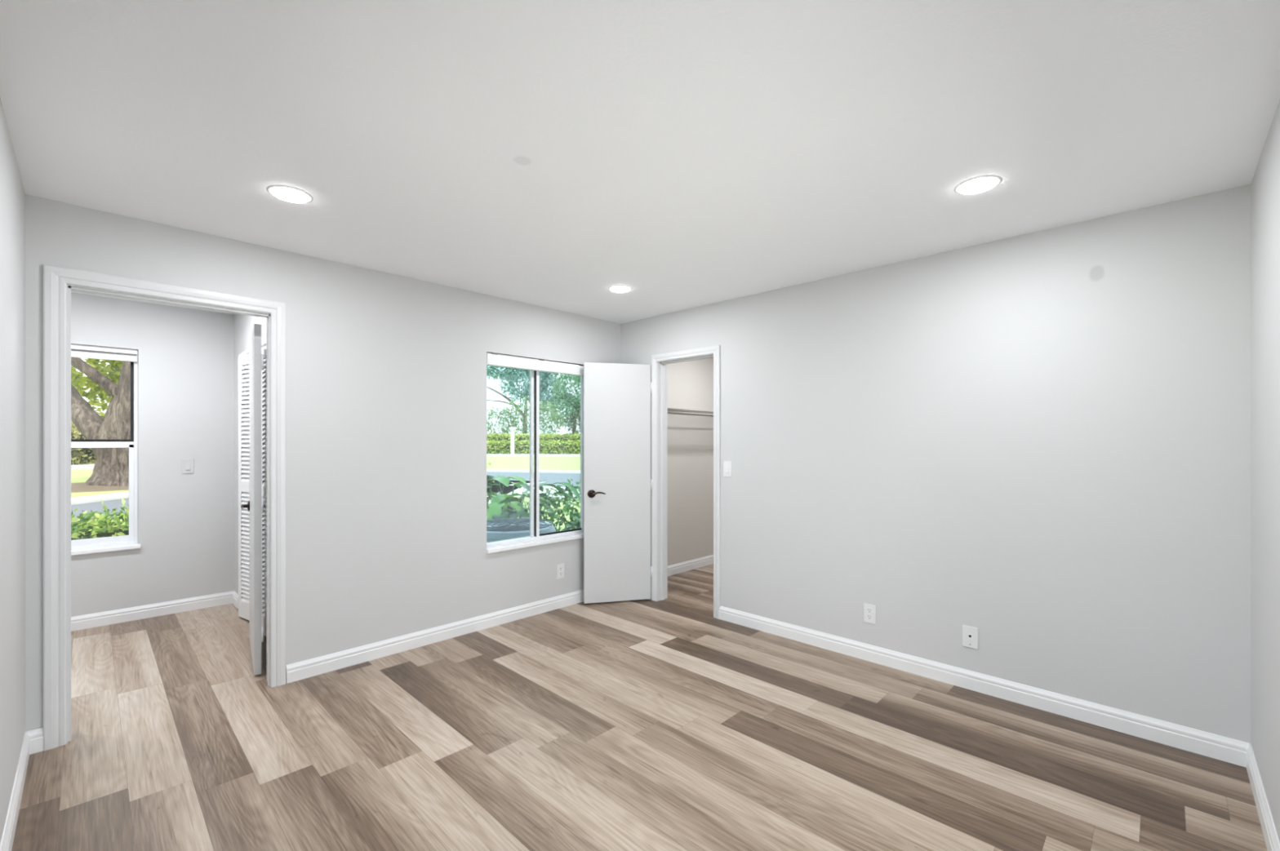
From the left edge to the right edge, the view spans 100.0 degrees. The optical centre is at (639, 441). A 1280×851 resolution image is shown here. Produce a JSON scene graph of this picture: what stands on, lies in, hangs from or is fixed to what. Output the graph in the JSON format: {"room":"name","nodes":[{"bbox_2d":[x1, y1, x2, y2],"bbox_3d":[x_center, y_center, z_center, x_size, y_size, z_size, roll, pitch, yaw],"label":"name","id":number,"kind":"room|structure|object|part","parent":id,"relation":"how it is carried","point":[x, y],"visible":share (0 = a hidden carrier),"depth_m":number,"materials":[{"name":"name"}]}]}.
{"room":"empty bedroom","nodes":[
{"label":"empty bedroom","id":0,"kind":"room"},
{"bbox_2d":[0,97,25,844],"bbox_3d":[-1.353,0.142,0.964,3.811,2.440,0.120,0,0,44],"label":"wall","id":1,"kind":"structure","parent":0,"point":[12,195],"depth_m":1.95,"materials":[{"name":"paint"}]},
{"bbox_2d":[0,731,30,850],"bbox_3d":[-1.306,1.312,1.012,3.811,0.100,0.014,0,0,44],"label":"baseboard","id":2,"kind":"structure","parent":1,"relation":"attached to","point":[7,839],"depth_m":1.94,"materials":[{"name":"white paint"}]},
{"bbox_2d":[71,292,234,617],"bbox_3d":[-4.001,0.142,4.072,0.150,2.440,3.090,0,0,44],"label":"wall","id":3,"kind":"structure","parent":0,"point":[186,356],"depth_m":4.26,"materials":[{"name":"paint"}]},
{"bbox_2d":[71,344,140,555],"bbox_3d":[-4.211,0.055,3.839,0.174,1.525,0.928,0,0,44],"label":"window","id":4,"kind":"structure","parent":3,"relation":"in","point":[104,544],"depth_m":4.07,"materials":[{"name":"white plastic"}]},
{"bbox_3d":[-4.235,-0.329,3.863,0.025,0.658,0.860,0,0,44],"label":"sash","id":5,"kind":"part","parent":4,"relation":"part of","materials":[{"name":"clear glass"}]},
{"bbox_3d":[-4.209,0.379,3.838,0.026,0.757,0.860,0,0,44],"label":"sash","id":6,"kind":"part","parent":4,"relation":"part of","materials":[{"name":"clear glass"}]},
{"bbox_3d":[-4.211,0.802,3.839,0.174,0.030,0.928,0,0,44],"label":"sill","id":7,"kind":"part","parent":4,"relation":"part of","materials":[{"name":"white stone"}]},
{"bbox_2d":[71,591,233,631],"bbox_3d":[-4.184,1.312,3.766,0.014,0.100,2.157,0,0,44],"label":"baseboard","id":8,"kind":"structure","parent":3,"relation":"attached to","point":[122,615],"depth_m":4.15,"materials":[{"name":"white paint"}]},
{"bbox_2d":[182,458,193,474],"bbox_3d":[-3.643,0.197,4.323,0.012,0.118,0.074,0,0,44],"label":"light switch","id":9,"kind":"object","parent":3,"relation":"attached to","point":[187,464],"visible":1,"depth_m":4.32,"materials":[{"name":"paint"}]},
{"bbox_2d":[234,313,266,595],"bbox_3d":[-2.698,0.142,3.894,1.965,2.440,0.100,0,0,44],"label":"wall","id":10,"kind":"structure","parent":0,"point":[243,324],"depth_m":4.45,"materials":[{"name":"paint"}]},
{"bbox_2d":[232,591,238,608],"bbox_3d":[-3.358,1.312,4.458,0.232,0.100,0.014,0,0,44],"label":"baseboard","id":11,"kind":"structure","parent":10,"relation":"attached to","point":[235,597],"depth_m":4.43,"materials":[{"name":"white paint"}]},
{"bbox_2d":[238,345,266,637],"bbox_3d":[-2.868,0.341,3.974,1.085,2.007,0.084,0,0,44],"label":"door","id":12,"kind":"structure","parent":10,"relation":"in","point":[243,360],"depth_m":4.07,"materials":[{"name":"white paint"}]},
{"bbox_3d":[-2.970,0.341,4.071,0.272,2.007,0.026,0,0,32],"label":"bifold panel","id":13,"kind":"part","parent":12,"relation":"part of","materials":[{"name":"white paint"}]},
{"bbox_3d":[-2.562,0.341,3.703,0.268,2.007,0.026,0,0,40],"label":"bifold panel","id":14,"kind":"part","parent":12,"relation":"part of","materials":[{"name":"white paint"}]},
{"bbox_2d":[240,324,264,675],"bbox_3d":[-2.439,0.334,3.400,0.133,2.033,0.762,0,0,-38],"label":"door","id":15,"kind":"structure","parent":10,"relation":"in","point":[255,504],"depth_m":3.11,"materials":[{"name":"white paint"}]},
{"bbox_3d":[-2.666,0.435,3.631,0.040,0.068,0.068,0,0,-38],"label":"handle","id":16,"kind":"part","parent":15,"relation":"part of","materials":[{"name":"brown metal"}]},
{"bbox_2d":[238,338,266,355],"bbox_3d":[-2.824,0.325,4.014,1.157,2.075,0.104,0,0,44],"label":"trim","id":17,"kind":"structure","parent":10,"relation":"attached to","point":[264,343],"depth_m":3.84,"materials":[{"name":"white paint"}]},
{"bbox_2d":[25,194,620,731],"bbox_3d":[-1.511,0.142,3.619,0.120,2.440,3.704,0,0,44],"label":"wall","id":18,"kind":"structure","parent":0,"point":[386,373],"depth_m":3.32,"materials":[{"name":"paint"}]},
{"bbox_2d":[26,727,43,754],"bbox_3d":[-2.653,1.312,2.350,0.014,0.100,0.053,0,0,44],"label":"baseboard","id":19,"kind":"structure","parent":18,"relation":"attached to","point":[36,736],"depth_m":2.35,"materials":[{"name":"white paint"}]},
{"bbox_2d":[43,264,285,751],"bbox_3d":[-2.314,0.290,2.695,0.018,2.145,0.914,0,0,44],"label":"trim","id":20,"kind":"structure","parent":18,"relation":"attached to","point":[55,278],"depth_m":2.41,"materials":[{"name":"white paint"}]},
{"bbox_2d":[285,589,583,684],"bbox_3d":[-1.082,1.312,3.963,0.014,0.100,2.613,0,0,44],"label":"baseboard","id":21,"kind":"structure","parent":18,"relation":"attached to","point":[317,666],"depth_m":3.56,"materials":[{"name":"white paint"}]},
{"bbox_2d":[486,352,583,553],"bbox_3d":[-0.810,0.079,4.323,0.142,1.477,0.997,0,0,44],"label":"window","id":22,"kind":"structure","parent":18,"relation":"in","point":[535,366],"depth_m":4.32,"materials":[{"name":"white plastic"}]},
{"bbox_3d":[-0.810,0.802,4.323,0.142,0.030,0.997,0,0,44],"label":"sill","id":23,"kind":"part","parent":22,"relation":"part of","materials":[{"name":"white stone"}]},
{"bbox_3d":[-0.837,0.064,4.350,0.065,1.447,0.997,0,0,44],"label":"frame","id":24,"kind":"part","parent":22,"relation":"part of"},
{"bbox_3d":[-0.670,0.074,4.505,0.005,1.367,0.449,0,0,44],"label":"pane","id":25,"kind":"part","parent":22,"relation":"part of","materials":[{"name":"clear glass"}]},
{"bbox_2d":[556,564,564,579],"bbox_3d":[-0.651,1.064,4.409,0.008,0.118,0.074,0,0,44],"label":"wall outlet","id":26,"kind":"object","parent":18,"relation":"attached to","point":[560,568],"visible":1,"depth_m":4.40,"materials":[{"name":"white plastic"}]},
{"bbox_2d":[583,362,652,604],"bbox_3d":[-0.184,0.344,4.556,0.587,2.013,0.133,0,0,-13],"label":"door","id":27,"kind":"structure","parent":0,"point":[618,482],"depth_m":4.54,"materials":[{"name":"white paint"}]},
{"bbox_3d":[-0.400,0.435,4.469,0.068,0.068,0.040,0,0,-14],"label":"handle","id":28,"kind":"part","parent":27,"relation":"part of","materials":[{"name":"brown metal"}]},
{"bbox_3d":[-0.343,0.432,4.463,0.116,0.031,0.015,0,0,-16],"label":"lever","id":29,"kind":"part","parent":27,"relation":"part of","materials":[{"name":"brown metal"}]},
{"bbox_2d":[11,564,1267,850],"bbox_3d":[-0.412,1.402,3.403,5.966,0.080,6.920,0,0,44],"label":"floor","id":30,"kind":"structure","parent":0,"point":[668,724],"depth_m":2.30,"materials":[{"name":"wood"}]},
{"bbox_2d":[0,0,1279,324],"bbox_3d":[-0.433,-1.128,3.424,6.166,0.100,7.140,0,0,44],"label":"ceiling","id":31,"kind":"structure","parent":0,"point":[553,154],"depth_m":1.83,"materials":[{"name":"paint"}]},
{"bbox_2d":[266,185,313,203],"bbox_3d":[-1.523,-1.072,2.338,0.170,0.012,0.170,0,0,44],"label":"recessed light","id":32,"kind":"object","parent":31,"relation":"in","point":[291,194],"visible":1,"depth_m":2.31,"materials":[{"name":"white paint"}]},
{"bbox_2d":[608,285,631,293],"bbox_3d":[-0.139,-1.072,3.779,0.170,0.012,0.170,0,0,44],"label":"recessed light","id":33,"kind":"object","parent":31,"relation":"in","point":[620,289],"visible":1,"depth_m":3.75,"materials":[{"name":"white paint"}]},
{"bbox_2d":[954,175,1001,195],"bbox_3d":[1.418,-1.072,2.254,0.170,0.012,0.170,0,0,44],"label":"recessed light","id":34,"kind":"object","parent":31,"relation":"in","point":[984,183],"visible":1,"depth_m":2.23,"materials":[{"name":"white paint"}]},
{"bbox_2d":[667,358,713,565],"bbox_3d":[0.596,0.142,5.862,0.120,2.440,2.210,0,0,44],"label":"wall","id":35,"kind":"structure","parent":0,"point":[690,384],"depth_m":5.70,"materials":[{"name":"paint"}]},
{"bbox_2d":[667,555,713,576],"bbox_3d":[0.602,1.312,5.772,0.014,0.100,2.090,0,0,44],"label":"baseboard","id":36,"kind":"structure","parent":35,"relation":"attached to","point":[691,565],"depth_m":5.69,"materials":[{"name":"white paint"}]},
{"bbox_2d":[667,408,713,415],"bbox_3d":[0.717,-0.160,5.681,0.306,0.313,2.040,0,0,44],"label":"wire shelf","id":37,"kind":"object","parent":35,"relation":"attached to","point":[675,411],"visible":0.39,"depth_m":5.32,"materials":[{"name":"white metal"}]},
{"bbox_2d":[620,184,1250,743],"bbox_3d":[1.231,0.142,3.617,4.051,2.440,0.120,0,0,44],"label":"wall","id":38,"kind":"structure","parent":0,"point":[1038,442],"depth_m":2.80,"materials":[{"name":"paint"}]},
{"bbox_2d":[666,364,667,598],"bbox_3d":[0.453,0.310,4.472,0.714,2.105,0.018,0,0,44],"label":"trim","id":39,"kind":"structure","parent":38,"relation":"attached to","point":[667,364],"depth_m":4.68,"materials":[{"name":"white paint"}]},
{"bbox_2d":[657,354,713,601],"bbox_3d":[0.404,0.331,4.421,0.632,2.062,0.125,0,0,44],"label":"trim","id":40,"kind":"structure","parent":38,"relation":"attached to","point":[661,366],"depth_m":4.61,"materials":[{"name":"white paint"}]},
{"bbox_2d":[651,345,719,619],"bbox_3d":[0.357,0.310,4.373,0.714,2.105,0.018,0,0,44],"label":"trim","id":41,"kind":"structure","parent":38,"relation":"attached to","point":[715,350],"depth_m":4.24,"materials":[{"name":"white paint"}]},
{"bbox_2d":[723,461,731,477],"bbox_3d":[0.663,0.207,4.078,0.074,0.118,0.012,0,0,44],"label":"light switch","id":42,"kind":"object","parent":38,"relation":"attached to","point":[726,464],"visible":1,"depth_m":4.08,"materials":[{"name":"white plastic"}]},
{"bbox_2d":[863,603,875,624],"bbox_3d":[1.428,1.069,3.336,0.074,0.118,0.008,0,0,44],"label":"wall outlet","id":43,"kind":"object","parent":38,"relation":"attached to","point":[869,611],"visible":1,"depth_m":3.33,"materials":[{"name":"white plastic"}]},
{"bbox_2d":[866,614,872,620],"bbox_3d":[1.426,1.090,3.334,0.034,0.034,0.003,0,0,44],"label":"socket","id":44,"kind":"object","parent":43,"relation":"attached to","point":[869,617],"depth_m":3.33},
{"bbox_2d":[866,608,872,613],"bbox_3d":[1.426,1.049,3.334,0.034,0.034,0.003,0,0,44],"label":"socket","id":45,"kind":"object","parent":43,"relation":"attached to","point":[869,611],"depth_m":3.33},
{"bbox_2d":[962,625,977,649],"bbox_3d":[1.818,1.076,2.956,0.076,0.118,0.008,0,0,44],"label":"wall plate","id":46,"kind":"object","parent":38,"relation":"attached to","point":[970,634],"visible":1,"depth_m":2.96,"materials":[{"name":"white plastic"}]},
{"bbox_2d":[719,605,1248,768],"bbox_3d":[1.580,1.312,3.183,2.706,0.100,0.014,0,0,44],"label":"baseboard","id":47,"kind":"structure","parent":38,"relation":"attached to","point":[1220,748],"depth_m":2.79,"materials":[{"name":"white paint"}]},
{"bbox_2d":[1250,99,1279,842],"bbox_3d":[1.305,0.142,0.876,0.120,2.440,3.704,0,0,44],"label":"wall","id":48,"kind":"structure","parent":0,"point":[1265,183],"depth_m":1.92,"materials":[{"name":"paint"}]},
{"bbox_2d":[1246,743,1279,850],"bbox_3d":[1.299,1.312,0.966,0.014,0.100,3.584,0,0,44],"label":"baseboard","id":49,"kind":"structure","parent":48,"relation":"attached to","point":[1269,833],"depth_m":1.92,"materials":[{"name":"white paint"}]},
{"label":"outside","id":50,"kind":"structure","parent":0,"visible":0},
{"bbox_3d":[-23.035,1.506,32.209,30.350,0.112,74.000,0,0,44],"label":"road","id":51,"kind":"object","parent":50,"visible":0},
{"bbox_2d":[71,453,580,467],"bbox_3d":[-25.291,1.442,33.282,24.728,0.240,75.462,0,0,40],"label":"kerb","id":52,"kind":"object","parent":51,"relation":"on","point":[80,465],"visible":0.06,"depth_m":56.76,"materials":[{"name":"concrete"}]},
{"bbox_2d":[71,455,580,471],"bbox_3d":[-23.606,1.462,30.622,23.020,0.200,70.728,0,0,38],"label":"kerb","id":53,"kind":"object","parent":51,"relation":"on","point":[74,468],"visible":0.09,"depth_m":53.32,"materials":[{"name":"concrete"}]},
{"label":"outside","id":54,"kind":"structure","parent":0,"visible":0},
{"bbox_2d":[71,456,580,531],"bbox_3d":[-41.106,1.612,67.960,146.270,0.300,180.000,0,0,44],"label":"lawn","id":55,"kind":"structure","parent":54,"point":[500,463],"depth_m":30.93,"materials":[{"name":"green plant"}]},
{"bbox_2d":[71,420,97,465],"bbox_3d":[-35.534,-0.073,32.154,4.200,3.435,24.404,0,0,10],"label":"hedge","id":56,"kind":"object","parent":55,"relation":"on","point":[79,456],"visible":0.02,"depth_m":32.95,"materials":[{"name":"green plant"}]},
{"bbox_2d":[71,498,128,540],"bbox_3d":[-5.280,1.039,5.433,1.256,0.918,4.873,0,0,42],"label":"clipped hedge","id":57,"kind":"object","parent":55,"relation":"on","point":[117,524],"visible":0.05,"depth_m":5.16,"materials":[{"name":"green plant"}]},
{"bbox_2d":[71,482,128,493],"bbox_3d":[-17.697,1.402,17.517,5.000,0.120,5.000,0,0,44],"label":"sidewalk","id":58,"kind":"structure","parent":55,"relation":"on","point":[82,486],"depth_m":16.39,"materials":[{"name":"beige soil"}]},
{"bbox_2d":[71,357,130,486],"bbox_3d":[-17.196,-3.092,19.588,11.588,9.310,7.495,0,0,0],"label":"oak tree","id":59,"kind":"object","parent":55,"relation":"on","point":[111,468],"visible":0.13,"depth_m":17.12,"materials":[{"name":"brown plant"}]},
{"bbox_2d":[508,426,516,453],"bbox_3d":[-13.900,-0.078,58.600,0.800,3.080,0.800,0,0,0],"label":"gate pillar","id":60,"kind":"structure","parent":55,"relation":"on","point":[512,429],"depth_m":58.43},
{"bbox_2d":[492,509,548,520],"bbox_3d":[-1.641,1.147,6.457,1.176,0.635,1.104,0,0,44],"label":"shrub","id":61,"kind":"object","parent":55,"relation":"on","point":[504,515],"visible":0.11,"depth_m":6.39,"materials":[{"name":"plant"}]},
{"bbox_2d":[486,518,555,542],"bbox_3d":[-1.258,1.137,5.301,0.840,0.650,0.840,0,0,44],"label":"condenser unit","id":62,"kind":"object","parent":55,"relation":"on","point":[499,530],"visible":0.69,"depth_m":5.10,"materials":[{"name":"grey metal"}]},
{"bbox_2d":[486,397,564,435],"bbox_3d":[-15.142,-2.046,68.055,10.944,7.245,3.958,0,0,0],"label":"tree","id":63,"kind":"object","parent":55,"relation":"on","point":[544,409],"visible":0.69,"depth_m":67.63,"materials":[{"name":"green plant"}]},
{"bbox_2d":[486,365,566,434],"bbox_3d":[-17.394,-5.853,80.004,13.748,14.852,5.073,0,0,0],"label":"shade tree","id":64,"kind":"object","parent":55,"relation":"on","point":[493,372],"visible":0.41,"depth_m":79.20,"materials":[{"name":"green plant"}]},
{"bbox_2d":[486,474,580,520],"bbox_3d":[-1.746,0.954,6.932,1.621,1.022,1.730,0,0,44],"label":"philodendron","id":65,"kind":"object","parent":55,"relation":"on","point":[499,504],"visible":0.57,"depth_m":6.91,"materials":[{"name":"green plant"}]},
{"bbox_2d":[486,439,580,454],"bbox_3d":[-11.017,0.622,59.866,26.280,2.046,2.281,0,0,0],"label":"hedge","id":66,"kind":"object","parent":55,"relation":"on","point":[571,447],"visible":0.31,"depth_m":59.25,"materials":[{"name":"green plant"}]},
{"bbox_2d":[486,432,580,442],"bbox_3d":[-11.015,0.213,63.338,28.273,2.859,2.277,0,0,0],"label":"hedge","id":67,"kind":"object","parent":55,"relation":"on","point":[495,437],"visible":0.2,"depth_m":62.78,"materials":[{"name":"green plant"}]},
{"bbox_2d":[514,488,577,522],"bbox_3d":[-1.641,1.097,8.487,1.796,0.734,1.725,0,0,44],"label":"palm","id":68,"kind":"object","parent":55,"relation":"on","point":[526,491],"visible":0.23,"depth_m":8.50,"materials":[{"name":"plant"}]},
{"bbox_2d":[539,478,580,531],"bbox_3d":[-0.752,0.985,7.513,1.210,0.964,1.932,0,0,44],"label":"rounded shrub","id":69,"kind":"object","parent":55,"relation":"on","point":[562,520],"visible":0.27,"depth_m":7.21,"materials":[{"name":"green plant"}]},
{"bbox_2d":[546,373,580,435],"bbox_3d":[-9.048,-4.848,75.989,8.672,12.842,4.308,0,0,0],"label":"shade tree","id":70,"kind":"object","parent":55,"relation":"on","point":[570,401],"visible":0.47,"depth_m":75.12,"materials":[{"name":"green plant"}]},
{"bbox_2d":[555,515,580,531],"bbox_3d":[-0.357,1.159,6.557,0.946,0.616,1.637,0,0,44],"label":"rounded shrub","id":71,"kind":"object","parent":55,"relation":"on","point":[572,523],"visible":0.05,"depth_m":6.22,"materials":[{"name":"green plant"}]},
{"bbox_2d":[564,404,580,434],"bbox_3d":[-6.215,-3.749,76.007,9.625,10.645,3.796,0,0,0],"label":"tree","id":72,"kind":"object","parent":55,"relation":"on","point":[578,418],"visible":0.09,"depth_m":75.30,"materials":[{"name":"green plant"}]},
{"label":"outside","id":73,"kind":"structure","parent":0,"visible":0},
{"bbox_2d":[71,471,580,521],"bbox_3d":[-7.163,1.506,12.303,20.516,0.112,27.236,0,0,34],"label":"road","id":74,"kind":"structure","parent":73,"point":[550,478],"depth_m":18.31,"materials":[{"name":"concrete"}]},
{"bbox_2d":[71,469,580,505],"bbox_3d":[-7.899,1.472,14.825,20.006,0.180,29.557,0,0,44],"label":"kerb","id":75,"kind":"object","parent":74,"relation":"on","point":[91,499],"visible":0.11,"depth_m":13.75,"materials":[{"name":"concrete"}]},
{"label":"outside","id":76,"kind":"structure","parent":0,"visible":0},
{"bbox_2d":[486,480,580,503],"bbox_3d":[-4.443,1.492,10.138,17.319,0.140,15.893,0,0,44],"label":"sidewalk","id":77,"kind":"structure","parent":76,"point":[507,490],"depth_m":16.10,"materials":[{"name":"concrete"}]}
]}

